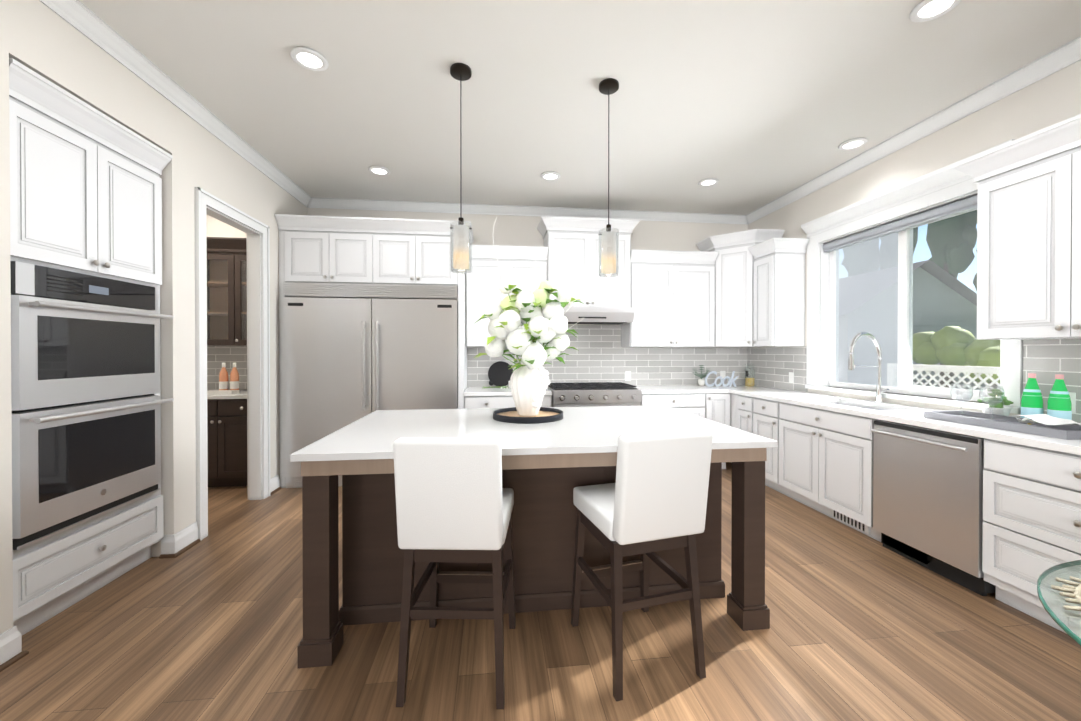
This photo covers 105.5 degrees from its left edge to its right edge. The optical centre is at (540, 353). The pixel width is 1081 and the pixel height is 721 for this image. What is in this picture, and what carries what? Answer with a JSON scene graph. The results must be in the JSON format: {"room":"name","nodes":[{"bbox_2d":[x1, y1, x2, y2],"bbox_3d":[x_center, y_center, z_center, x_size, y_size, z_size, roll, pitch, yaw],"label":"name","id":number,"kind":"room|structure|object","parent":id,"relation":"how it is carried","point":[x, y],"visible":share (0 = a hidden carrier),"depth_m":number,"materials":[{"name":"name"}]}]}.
{"room":"kitchen","nodes":[
{"label":"kitchen","id":0,"kind":"room"},
{"bbox_2d":[0,0,306,633],"bbox_3d":[-2.588,-0.188,0.844,0.800,3.050,7.550,0,0,-7],"label":"wall","id":1,"kind":"structure","parent":0,"point":[41,39],"depth_m":2.68,"materials":[{"name":"white paint"}]},
{"bbox_2d":[0,474,280,671],"bbox_3d":[-2.171,1.269,0.572,0.096,0.140,6.895,0,0,-7],"label":"baseboard","id":2,"kind":"structure","parent":1,"relation":"attached to","point":[172,546],"depth_m":2.67,"materials":[{"name":"white wood"}]},
{"bbox_2d":[39,0,310,207],"bbox_3d":[-2.155,-1.666,0.887,0.073,0.095,7.550,0,0,-7],"label":"crown molding","id":3,"kind":"structure","parent":1,"relation":"attached to","point":[82,18],"depth_m":2.53,"materials":[{"name":"white wood"}]},
{"bbox_2d":[194,187,270,540],"bbox_3d":[-2.523,0.078,3.335,0.148,2.490,0.920,0,0,-7],"label":"door frame","id":4,"kind":"structure","parent":1,"relation":"attached to","point":[256,231],"depth_m":3.69,"materials":[{"name":"white wood"}]},
{"bbox_2d":[206,208,747,389],"bbox_3d":[-0.989,-0.211,4.902,7.590,3.050,0.140,0,0,-7],"label":"wall","id":5,"kind":"structure","parent":0,"point":[508,230],"depth_m":4.91,"materials":[{"name":"white paint"}]},
{"bbox_2d":[207,237,242,344],"bbox_3d":[-3.398,-0.628,4.370,0.578,1.090,0.350,0,0,-7],"label":"upper cabinet","id":6,"kind":"object","parent":5,"relation":"attached to","point":[226,291],"depth_m":4.23,"materials":[{"name":"brown wood"}]},
{"bbox_2d":[207,346,246,389],"bbox_3d":[-3.666,0.160,4.518,1.881,0.482,0.006,0,0,-7],"label":"backsplash","id":7,"kind":"structure","parent":5,"relation":"attached to","point":[218,356],"depth_m":4.54,"materials":[{"name":"tile"}]},
{"bbox_2d":[239,238,246,344],"bbox_3d":[-2.970,-0.628,4.420,0.519,1.090,0.350,0,0,-7],"label":"upper cabinet","id":8,"kind":"object","parent":5,"relation":"attached to","point":[242,241],"depth_m":4.25,"materials":[{"name":"brown"}]},
{"bbox_2d":[465,245,544,346],"bbox_3d":[-0.391,-0.624,4.717,0.906,1.100,0.357,0,0,-7],"label":"upper cabinet","id":9,"kind":"object","parent":5,"relation":"attached to","point":[514,261],"depth_m":4.52,"materials":[{"name":"white wood"}]},
{"bbox_2d":[311,197,746,223],"bbox_3d":[0.012,-1.688,4.903,5.130,0.095,0.074,0,0,-7],"label":"crown molding","id":10,"kind":"structure","parent":5,"relation":"attached to","point":[329,203],"depth_m":4.87,"materials":[{"name":"white wood"}]},
{"bbox_2d":[541,216,632,306],"bbox_3d":[0.536,-1.010,4.813,0.958,0.990,0.377,0,0,-7],"label":"upper cabinet","id":11,"kind":"object","parent":5,"relation":"attached to","point":[571,244],"depth_m":4.62,"materials":[{"name":"white wood"}]},
{"bbox_2d":[561,306,634,324],"bbox_3d":[0.544,-0.429,4.750,0.952,0.164,0.500,0,0,-7],"label":"range hood","id":12,"kind":"object","parent":5,"relation":"attached to","point":[603,315],"visible":0.76,"depth_m":4.53,"materials":[{"name":"silver metal"}]},
{"bbox_2d":[467,325,746,386],"bbox_3d":[0.894,0.028,5.050,3.536,0.740,0.006,0,0,-7],"label":"tile backsplash","id":13,"kind":"structure","parent":5,"relation":"attached to","point":[601,355],"depth_m":5.06,"materials":[{"name":"grey tile"}]},
{"bbox_2d":[625,371,630,380],"bbox_3d":[1.082,0.284,5.067,0.070,0.116,0.005,0,0,-7],"label":"electrical outlet plate","id":14,"kind":"object","parent":13,"relation":"attached to","point":[627,373],"depth_m":5.06,"materials":[{"name":"white plastic"}]},
{"bbox_2d":[720,371,725,377],"bbox_3d":[2.313,0.283,5.211,0.070,0.116,0.005,0,0,-7],"label":"electrical outlet plate","id":15,"kind":"object","parent":13,"relation":"attached to","point":[722,373],"depth_m":5.21,"materials":[{"name":"white"}]},
{"bbox_2d":[621,249,716,346],"bbox_3d":[1.524,-0.626,4.941,1.030,1.100,0.357,0,0,-7],"label":"upper cabinet","id":16,"kind":"object","parent":5,"relation":"attached to","point":[669,295],"depth_m":4.76,"materials":[{"name":"white wood"}]},
{"bbox_2d":[0,462,1080,720],"bbox_3d":[-0.542,1.386,1.093,7.590,0.100,7.830,0,0,-7],"label":"floor","id":17,"kind":"structure","parent":0,"point":[862,628],"depth_m":1.83,"materials":[{"name":"brown wood"}]},
{"bbox_2d":[9,58,172,634],"bbox_3d":[-2.676,0.025,2.193,0.678,2.610,0.896,0,0,-7],"label":"tall cabinet","id":18,"kind":"object","parent":17,"relation":"on","point":[85,188],"visible":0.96,"depth_m":2.13,"materials":[{"name":"white wood"}]},
{"bbox_2d":[10,261,173,549],"bbox_3d":[-2.651,0.234,2.210,0.672,1.294,0.809,0,0,-7],"label":"double wall oven","id":19,"kind":"object","parent":18,"relation":"in","point":[85,386],"visible":1,"depth_m":2.10,"materials":[{"name":"silver metal"}]},
{"bbox_2d":[207,399,247,486],"bbox_3d":[-3.184,0.880,4.266,0.982,0.876,0.623,0,0,-7],"label":"base cabinet","id":20,"kind":"object","parent":17,"relation":"on","point":[227,438],"visible":0.25,"depth_m":3.96,"materials":[{"name":"brown wood"}]},
{"bbox_2d":[207,389,246,398],"bbox_3d":[-3.630,0.423,4.208,1.881,0.038,0.630,0,0,-7],"label":"countertop","id":21,"kind":"structure","parent":20,"relation":"on","point":[242,394],"depth_m":3.97,"materials":[{"name":"white stone"}]},
{"bbox_2d":[207,390,238,394],"bbox_3d":[-3.147,0.387,4.037,0.280,0.035,0.125,0,0,-7],"label":"tray","id":22,"kind":"object","parent":21,"relation":"on","point":[221,392],"visible":0.79,"depth_m":3.99,"materials":[{"name":"white"}]},
{"bbox_2d":[219,363,228,389],"bbox_3d":[-3.195,0.251,4.144,0.077,0.307,0.077,0,0,-7],"label":"bottle","id":23,"kind":"object","parent":21,"relation":"on","point":[223,381],"visible":0.85,"depth_m":4.12,"materials":[{"name":"orange glass"}]},
{"bbox_2d":[230,363,238,389],"bbox_3d":[-3.102,0.251,4.165,0.077,0.307,0.077,0,0,-7],"label":"bottle","id":24,"kind":"object","parent":21,"relation":"on","point":[234,379],"visible":0.83,"depth_m":4.14,"materials":[{"name":"orange glass"}]},
{"bbox_2d":[282,282,457,487],"bbox_3d":[-1.700,0.315,4.356,1.650,2.006,0.770,0,0,-7],"label":"refrigerator","id":25,"kind":"object","parent":17,"relation":"on","point":[352,353],"visible":0.67,"depth_m":4.03,"materials":[{"name":"silver metal"}]},
{"bbox_2d":[274,214,473,487],"bbox_3d":[-1.665,-0.008,4.394,1.851,2.650,0.711,0,0,-7],"label":"surround","id":26,"kind":"object","parent":17,"relation":"on","point":[339,249],"visible":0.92,"depth_m":4.08,"materials":[{"name":"white wood"}]},
{"bbox_2d":[396,518,515,708],"bbox_3d":[-0.335,1.042,1.777,0.418,0.580,0.473,0,0,1],"label":"chair legs","id":27,"kind":"object","parent":17,"relation":"on","point":[500,580],"visible":0.67,"depth_m":1.59,"materials":[{"name":"brown wood"}]},
{"bbox_2d":[393,437,513,549],"bbox_3d":[-0.336,0.533,1.748,0.400,0.438,0.537,0,0,1],"label":"seat","id":28,"kind":"object","parent":27,"relation":"on","point":[451,494],"visible":1,"depth_m":1.50,"materials":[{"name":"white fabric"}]},
{"bbox_2d":[464,395,551,408],"bbox_3d":[-0.369,0.878,4.590,0.918,0.876,0.633,0,0,-7],"label":"base cabinet","id":29,"kind":"object","parent":17,"relation":"on","point":[470,402],"depth_m":4.26,"materials":[{"name":"white wood"}]},
{"bbox_2d":[464,387,551,395],"bbox_3d":[-0.369,0.421,4.584,0.919,0.038,0.640,0,0,-7],"label":"countertop","id":30,"kind":"structure","parent":29,"relation":"on","point":[470,391],"depth_m":4.32,"materials":[{"name":"white stone"}]},
{"bbox_2d":[482,386,507,388],"bbox_3d":[-0.509,0.388,4.636,0.299,0.028,0.084,0,0,-1],"label":"greenery sprig","id":31,"kind":"object","parent":30,"relation":"on","point":[497,387],"visible":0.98,"depth_m":4.63,"materials":[{"name":"green plant"}]},
{"bbox_2d":[488,361,512,386],"bbox_3d":[-0.467,0.245,4.830,0.300,0.298,0.066,0,0,-7],"label":"round cutting board","id":32,"kind":"object","parent":30,"relation":"on","point":[500,373],"visible":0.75,"depth_m":4.82,"materials":[{"name":"black wood"}]},
{"bbox_2d":[297,418,769,668],"bbox_3d":[-0.031,0.924,2.470,2.148,0.809,1.235,0,0,-7],"label":"kitchen island","id":33,"kind":"object","parent":17,"relation":"on","point":[548,468],"depth_m":2.05,"materials":[{"name":"brown wood"}]},
{"bbox_2d":[302,414,381,457],"bbox_3d":[-1.072,0.482,2.346,0.030,0.075,1.153,0,0,-7],"label":"island countertop","id":34,"kind":"structure","parent":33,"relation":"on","point":[340,443],"depth_m":2.01,"materials":[{"name":"white stone"}]},
{"bbox_2d":[382,410,661,421],"bbox_3d":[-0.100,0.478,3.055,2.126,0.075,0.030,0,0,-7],"label":"island countertop","id":35,"kind":"structure","parent":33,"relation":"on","point":[568,415],"depth_m":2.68,"materials":[{"name":"white stone"}]},
{"bbox_2d":[493,407,562,423],"bbox_3d":[-0.079,0.394,2.636,0.450,0.038,0.450,0,0,-7],"label":"tray","id":36,"kind":"object","parent":33,"relation":"on","point":[544,415],"visible":0.9,"depth_m":2.52,"materials":[{"name":"grey"}]},
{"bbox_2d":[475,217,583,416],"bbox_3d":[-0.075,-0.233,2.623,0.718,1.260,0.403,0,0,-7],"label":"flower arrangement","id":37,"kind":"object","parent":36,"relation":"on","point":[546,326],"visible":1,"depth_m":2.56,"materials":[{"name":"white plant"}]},
{"bbox_2d":[298,442,765,473],"bbox_3d":[0.038,0.485,1.880,2.126,0.075,0.030,0,0,-7],"label":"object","id":38,"kind":"structure","parent":33,"relation":"on","point":[317,463],"depth_m":1.84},
{"bbox_2d":[548,382,641,406],"bbox_3d":[0.573,0.836,4.638,0.952,0.961,0.735,0,0,-7],"label":"range","id":39,"kind":"object","parent":17,"relation":"on","point":[583,394],"visible":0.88,"depth_m":4.36,"materials":[{"name":"silver metal"}]},
{"bbox_2d":[571,508,705,701],"bbox_3d":[0.418,1.042,1.855,0.418,0.580,0.473,0,0,-17],"label":"chair legs","id":40,"kind":"object","parent":17,"relation":"on","point":[616,568],"visible":0.71,"depth_m":1.71,"materials":[{"name":"brown wood"}]},
{"bbox_2d":[573,431,712,544],"bbox_3d":[0.425,0.533,1.827,0.400,0.438,0.537,0,0,-17],"label":"seat","id":41,"kind":"object","parent":40,"relation":"on","point":[658,490],"visible":1,"depth_m":1.59,"materials":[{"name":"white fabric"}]},
{"bbox_2d":[640,394,647,405],"bbox_3d":[0.566,0.878,4.699,1.102,0.876,0.633,0,0,-7],"label":"base cabinet","id":42,"kind":"object","parent":17,"relation":"on","point":[644,402],"depth_m":4.45,"materials":[{"name":"white wood"}]},
{"bbox_2d":[648,393,711,419],"bbox_3d":[1.448,0.877,4.802,0.810,0.876,0.633,0,0,-7],"label":"base cabinet","id":43,"kind":"object","parent":17,"relation":"on","point":[698,404],"depth_m":4.50,"materials":[{"name":"white wood"}]},
{"bbox_2d":[633,385,727,393],"bbox_3d":[1.541,0.420,4.803,0.997,0.038,0.648,0,0,-7],"label":"countertop","id":44,"kind":"structure","parent":43,"relation":"on","point":[646,389],"depth_m":4.55,"materials":[{"name":"white stone"}]},
{"bbox_2d":[692,365,709,385],"bbox_3d":[1.972,0.274,5.030,0.251,0.250,0.117,0,0,-7],"label":"eucalyptus plant","id":45,"kind":"object","parent":44,"relation":"on","point":[701,381],"visible":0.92,"depth_m":5.01,"materials":[{"name":"green plant"}]},
{"bbox_2d":[712,393,729,468],"bbox_3d":[1.897,0.877,4.855,0.366,0.876,0.633,0,0,-7],"label":"base cabinet","id":46,"kind":"object","parent":17,"relation":"on","point":[715,407],"depth_m":4.55,"materials":[{"name":"white wood"}]},
{"bbox_2d":[730,393,797,476],"bbox_3d":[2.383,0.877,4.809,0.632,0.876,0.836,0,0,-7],"label":"base cabinet","id":47,"kind":"object","parent":17,"relation":"on","point":[774,420],"depth_m":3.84,"materials":[{"name":"white wood"}]},
{"bbox_2d":[720,384,1080,454],"bbox_3d":[2.590,0.430,2.978,0.643,0.038,4.518,0,0,-7],"label":"countertop","id":48,"kind":"structure","parent":47,"relation":"on","point":[908,415],"depth_m":2.83,"materials":[{"name":"white stone"}]},
{"bbox_2d":[705,371,738,386],"bbox_3d":[2.170,0.308,4.921,0.399,0.190,0.021,0,0,1],"label":"sign","id":49,"kind":"object","parent":48,"relation":"on","point":[731,380],"visible":1,"depth_m":4.91,"materials":[{"name":"white"}]},
{"bbox_2d":[744,363,754,386],"bbox_3d":[2.521,0.261,4.953,0.124,0.278,0.116,0,0,-7],"label":"jar","id":50,"kind":"object","parent":48,"relation":"on","point":[749,381],"visible":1,"depth_m":4.92,"materials":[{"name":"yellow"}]},
{"bbox_2d":[825,402,894,410],"bbox_3d":[2.563,0.552,3.328,0.404,0.207,0.784,0,0,-7],"label":"undermount sink","id":51,"kind":"object","parent":48,"relation":"in","point":[861,406],"visible":0.04,"depth_m":3.51,"materials":[{"name":"white ceramic"}]},
{"bbox_2d":[848,332,888,402],"bbox_3d":[2.689,0.116,3.362,0.312,0.586,0.118,0,0,-7],"label":"spring faucet","id":52,"kind":"object","parent":48,"relation":"on","point":[879,388],"visible":1,"depth_m":3.39,"materials":[{"name":"silver metal"}]},
{"bbox_2d":[924,410,1080,439],"bbox_3d":[2.634,0.394,2.319,0.285,0.042,0.660,0,0,-7],"label":"serving tray","id":53,"kind":"object","parent":48,"relation":"on","point":[1065,432],"visible":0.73,"depth_m":2.28,"materials":[{"name":"grey stone"}]},
{"bbox_2d":[950,383,973,409],"bbox_3d":[2.623,0.296,2.559,0.104,0.210,0.104,0,0,-7],"label":"wine glass","id":54,"kind":"object","parent":53,"relation":"on","point":[959,395],"visible":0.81,"depth_m":2.56,"materials":[{"name":"clear glass"}]},
{"bbox_2d":[979,385,1004,420],"bbox_3d":[2.659,0.296,2.422,0.104,0.210,0.104,0,0,-7],"label":"wine glass","id":55,"kind":"object","parent":53,"relation":"on","point":[996,397],"visible":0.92,"depth_m":2.42,"materials":[{"name":"clear glass"}]},
{"bbox_2d":[977,389,1012,415],"bbox_3d":[2.825,0.317,2.547,0.147,0.192,0.145,0,0,-7],"label":"potted plant","id":56,"kind":"object","parent":53,"relation":"on","point":[999,409],"visible":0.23,"depth_m":2.52,"materials":[{"name":"green"}]},
{"bbox_2d":[1007,414,1080,424],"bbox_3d":[2.652,0.359,2.096,0.220,0.057,0.354,0,0,-7],"label":"napkin","id":57,"kind":"object","parent":53,"relation":"on","point":[1045,419],"visible":1,"depth_m":2.14,"materials":[{"name":"white fabric"}]},
{"bbox_2d":[1021,373,1043,418],"bbox_3d":[2.859,0.266,2.390,0.086,0.297,0.084,0,0,-7],"label":"water bottle","id":58,"kind":"object","parent":48,"relation":"on","point":[1031,400],"visible":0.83,"depth_m":2.37,"materials":[{"name":"green plastic"}]},
{"bbox_2d":[1047,374,1071,419],"bbox_3d":[2.882,0.266,2.282,0.086,0.297,0.084,0,0,-7],"label":"water bottle","id":59,"kind":"object","parent":48,"relation":"on","point":[1059,404],"visible":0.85,"depth_m":2.26,"materials":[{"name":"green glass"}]},
{"bbox_2d":[871,420,995,595],"bbox_3d":[2.605,0.894,2.557,0.653,0.868,0.619,0,0,-7],"label":"dishwasher","id":60,"kind":"object","parent":17,"relation":"on","point":[927,498],"visible":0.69,"depth_m":2.46,"materials":[{"name":"silver metal"}]},
{"bbox_2d":[1037,560,1080,645],"bbox_3d":[1.605,0.959,0.591,1.140,0.759,1.140,0,0,-7],"label":"glass dining table","id":61,"kind":"object","parent":17,"relation":"on","point":[1058,621],"visible":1,"depth_m":0.98,"materials":[{"name":"teal"}]},
{"bbox_2d":[1051,576,1080,610],"bbox_3d":[1.376,0.569,0.833,0.435,0.016,0.427,0,0,-7],"label":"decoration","id":62,"kind":"object","parent":61,"relation":"on","point":[1076,592],"visible":0.92,"depth_m":0.98,"materials":[{"name":"beige"}]},
{"bbox_2d":[79,0,1080,214],"bbox_3d":[-0.542,-1.764,1.075,7.590,0.100,7.830,0,0,-7],"label":"ceiling","id":63,"kind":"structure","parent":0,"point":[751,105],"depth_m":2.62,"materials":[{"name":"white paint"}]},
{"bbox_2d":[290,47,327,70],"bbox_3d":[-1.346,-1.711,2.396,0.196,0.016,0.196,0,0,-7],"label":"recessed light","id":64,"kind":"object","parent":63,"relation":"in","point":[309,58],"visible":1,"depth_m":2.38,"materials":[{"name":"white plastic"}]},
{"bbox_2d":[368,166,390,175],"bbox_3d":[-1.519,-1.720,3.875,0.196,0.016,0.196,0,0,-7],"label":"recessed light","id":65,"kind":"object","parent":63,"relation":"in","point":[380,170],"visible":1,"depth_m":3.86,"materials":[{"name":"white plastic"}]},
{"bbox_2d":[450,63,471,273],"bbox_3d":[-0.484,-1.108,2.500,0.132,1.223,0.128,0,0,-7],"label":"pendant light","id":66,"kind":"object","parent":63,"relation":"hanging from","point":[461,241],"visible":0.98,"depth_m":2.47,"materials":[{"name":"brown metal"}]},
{"bbox_2d":[541,171,560,180],"bbox_3d":[0.098,-1.720,3.994,0.196,0.016,0.196,0,0,-7],"label":"recessed light","id":67,"kind":"object","parent":63,"relation":"in","point":[550,175],"visible":1,"depth_m":3.98,"materials":[{"name":"white plastic"}]},
{"bbox_2d":[599,78,618,276],"bbox_3d":[0.438,-1.109,2.638,0.132,1.223,0.128,0,0,-7],"label":"pendant light","id":68,"kind":"object","parent":63,"relation":"hanging from","point":[608,251],"visible":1,"depth_m":2.61,"materials":[{"name":"brown metal"}]},
{"bbox_2d":[698,178,718,186],"bbox_3d":[1.692,-1.721,4.140,0.196,0.016,0.196,0,0,-7],"label":"recessed light","id":69,"kind":"object","parent":63,"relation":"in","point":[708,182],"visible":0.96,"depth_m":4.13,"materials":[{"name":"white plastic"}]},
{"bbox_2d":[838,138,867,149],"bbox_3d":[2.567,-1.717,3.376,0.196,0.016,0.196,0,0,-7],"label":"recessed light","id":70,"kind":"object","parent":63,"relation":"in","point":[854,143],"visible":0.98,"depth_m":3.36,"materials":[{"name":"white plastic"}]},
{"bbox_2d":[909,0,960,21],"bbox_3d":[1.949,-1.709,2.026,0.196,0.016,0.196,0,0,-7],"label":"recessed light","id":71,"kind":"object","parent":63,"relation":"in","point":[925,10],"visible":0.98,"depth_m":2.04,"materials":[{"name":"white plastic"}]},
{"bbox_2d":[748,60,1080,417],"bbox_3d":[3.157,-0.191,1.516,0.140,3.050,7.550,0,0,-7],"label":"wall","id":72,"kind":"structure","parent":0,"point":[1050,100],"depth_m":2.98,"materials":[{"name":"white paint"}]},
{"bbox_2d":[696,229,808,346],"bbox_3d":[2.354,-0.719,4.689,0.714,1.290,1.051,0,0,-7],"label":"upper cabinet","id":73,"kind":"object","parent":72,"relation":"attached to","point":[759,287],"visible":0.98,"depth_m":4.52,"materials":[{"name":"white wood"}]},
{"bbox_2d":[747,346,807,391],"bbox_3d":[2.707,0.164,4.745,0.006,0.472,0.995,0,0,-7],"label":"tile backsplash","id":74,"kind":"structure","parent":72,"relation":"attached to","point":[773,365],"depth_m":4.68,"materials":[{"name":"grey tile"}]},
{"bbox_2d":[789,372,793,382],"bbox_3d":[2.732,0.267,4.474,0.005,0.116,0.070,0,0,-7],"label":"electrical outlet plate","id":75,"kind":"object","parent":74,"relation":"attached to","point":[791,380],"depth_m":4.47,"materials":[{"name":"white plastic"}]},
{"bbox_2d":[801,139,1022,413],"bbox_3d":[2.901,-0.472,3.387,0.245,1.680,1.730,0,0,-7],"label":"window","id":76,"kind":"structure","parent":72,"relation":"in","point":[945,185],"depth_m":3.44,"materials":[{"name":"white wood"}]},
{"bbox_2d":[823,195,976,251],"bbox_3d":[2.916,-1.040,3.361,0.072,0.086,1.440,0,0,-7],"label":"roller blind","id":77,"kind":"object","parent":76,"relation":"attached to","point":[948,210],"visible":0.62,"depth_m":3.25,"materials":[{"name":"grey fabric"}]},
{"bbox_2d":[746,36,1080,224],"bbox_3d":[3.052,-1.669,1.495,0.073,0.095,7.550,0,0,-7],"label":"crown molding","id":78,"kind":"structure","parent":72,"relation":"attached to","point":[1068,54],"depth_m":2.92,"materials":[{"name":"white wood"}]},
{"bbox_2d":[969,114,1080,339],"bbox_3d":[2.843,-0.619,2.046,0.357,1.080,0.900,0,0,-7],"label":"upper cabinet","id":79,"kind":"object","parent":72,"relation":"attached to","point":[1029,239],"depth_m":2.21,"materials":[{"name":"white wood"}]},
{"bbox_2d":[1023,339,1080,422],"bbox_3d":[3.069,0.171,1.646,0.006,0.493,1.765,0,0,-7],"label":"tile backsplash","id":80,"kind":"structure","parent":72,"relation":"attached to","point":[1044,358],"depth_m":2.39,"materials":[{"name":"grey tile"}]},
{"bbox_2d":[1069,392,1075,413],"bbox_3d":[2.982,0.279,2.329,0.005,0.116,0.070,0,0,-7],"label":"electrical outlet plate","id":81,"kind":"object","parent":80,"relation":"attached to","point":[1072,395],"depth_m":2.30,"materials":[{"name":"white plastic"}]},
{"label":"outside","id":82,"kind":"structure","parent":0,"visible":0},
{"bbox_3d":[29.771,2.087,18.558,56.640,0.100,70.000,0,0,-7],"label":"ground","id":83,"kind":"structure","parent":82,"visible":0},
{"bbox_2d":[841,238,879,276],"bbox_3d":[24.161,-8.688,31.139,2.708,21.306,2.370,0,0,-7],"label":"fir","id":84,"kind":"object","parent":83,"relation":"on","point":[854,267],"depth_m":30.47,"materials":[{"name":"green"}]},
{"bbox_2d":[879,227,917,269],"bbox_3d":[30.072,-11.539,34.741,3.316,26.968,3.452,0,0,-7],"label":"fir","id":85,"kind":"object","parent":83,"relation":"on","point":[915,232],"depth_m":33.98,"materials":[{"name":"green"}]},
{"bbox_2d":[839,260,985,389],"bbox_3d":[17.663,-1.192,23.669,8.500,6.400,9.000,0,0,-7],"label":"neighbouring house","id":86,"kind":"structure","parent":83,"relation":"on","point":[934,291],"depth_m":19.70,"materials":[{"name":"grey"}]},
{"bbox_2d":[887,364,999,390],"bbox_3d":[5.152,1.137,4.525,0.080,1.960,2.730,0,0,-7],"label":"lattice fence","id":87,"kind":"object","parent":83,"relation":"on","point":[966,373],"depth_m":5.08,"materials":[{"name":"white wood"}]},
{"bbox_2d":[913,326,974,387],"bbox_3d":[7.044,0.821,7.158,0.808,2.562,1.070,0,0,-7],"label":"bush","id":88,"kind":"object","parent":83,"relation":"on","point":[927,353],"depth_m":6.91,"materials":[{"name":"green plant"}]},
{"bbox_2d":[926,210,976,278],"bbox_3d":[28.291,-10.113,28.324,2.694,24.190,3.082,0,0,-7],"label":"fir","id":89,"kind":"object","parent":83,"relation":"on","point":[960,225],"depth_m":27.35,"materials":[{"name":"green"}]},
{"bbox_2d":[973,250,976,290],"bbox_3d":[32.019,-10.575,28.487,3.169,25.110,3.032,0,0,-7],"label":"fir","id":90,"kind":"object","parent":83,"relation":"on","point":[975,281],"depth_m":28.88,"materials":[{"name":"green"}]},
{"bbox_2d":[963,339,999,391],"bbox_3d":[6.382,0.936,5.742,0.813,2.348,0.931,0,0,-7],"label":"bush","id":91,"kind":"object","parent":83,"relation":"on","point":[969,356],"depth_m":5.75,"materials":[{"name":"green plant"}]}
]}

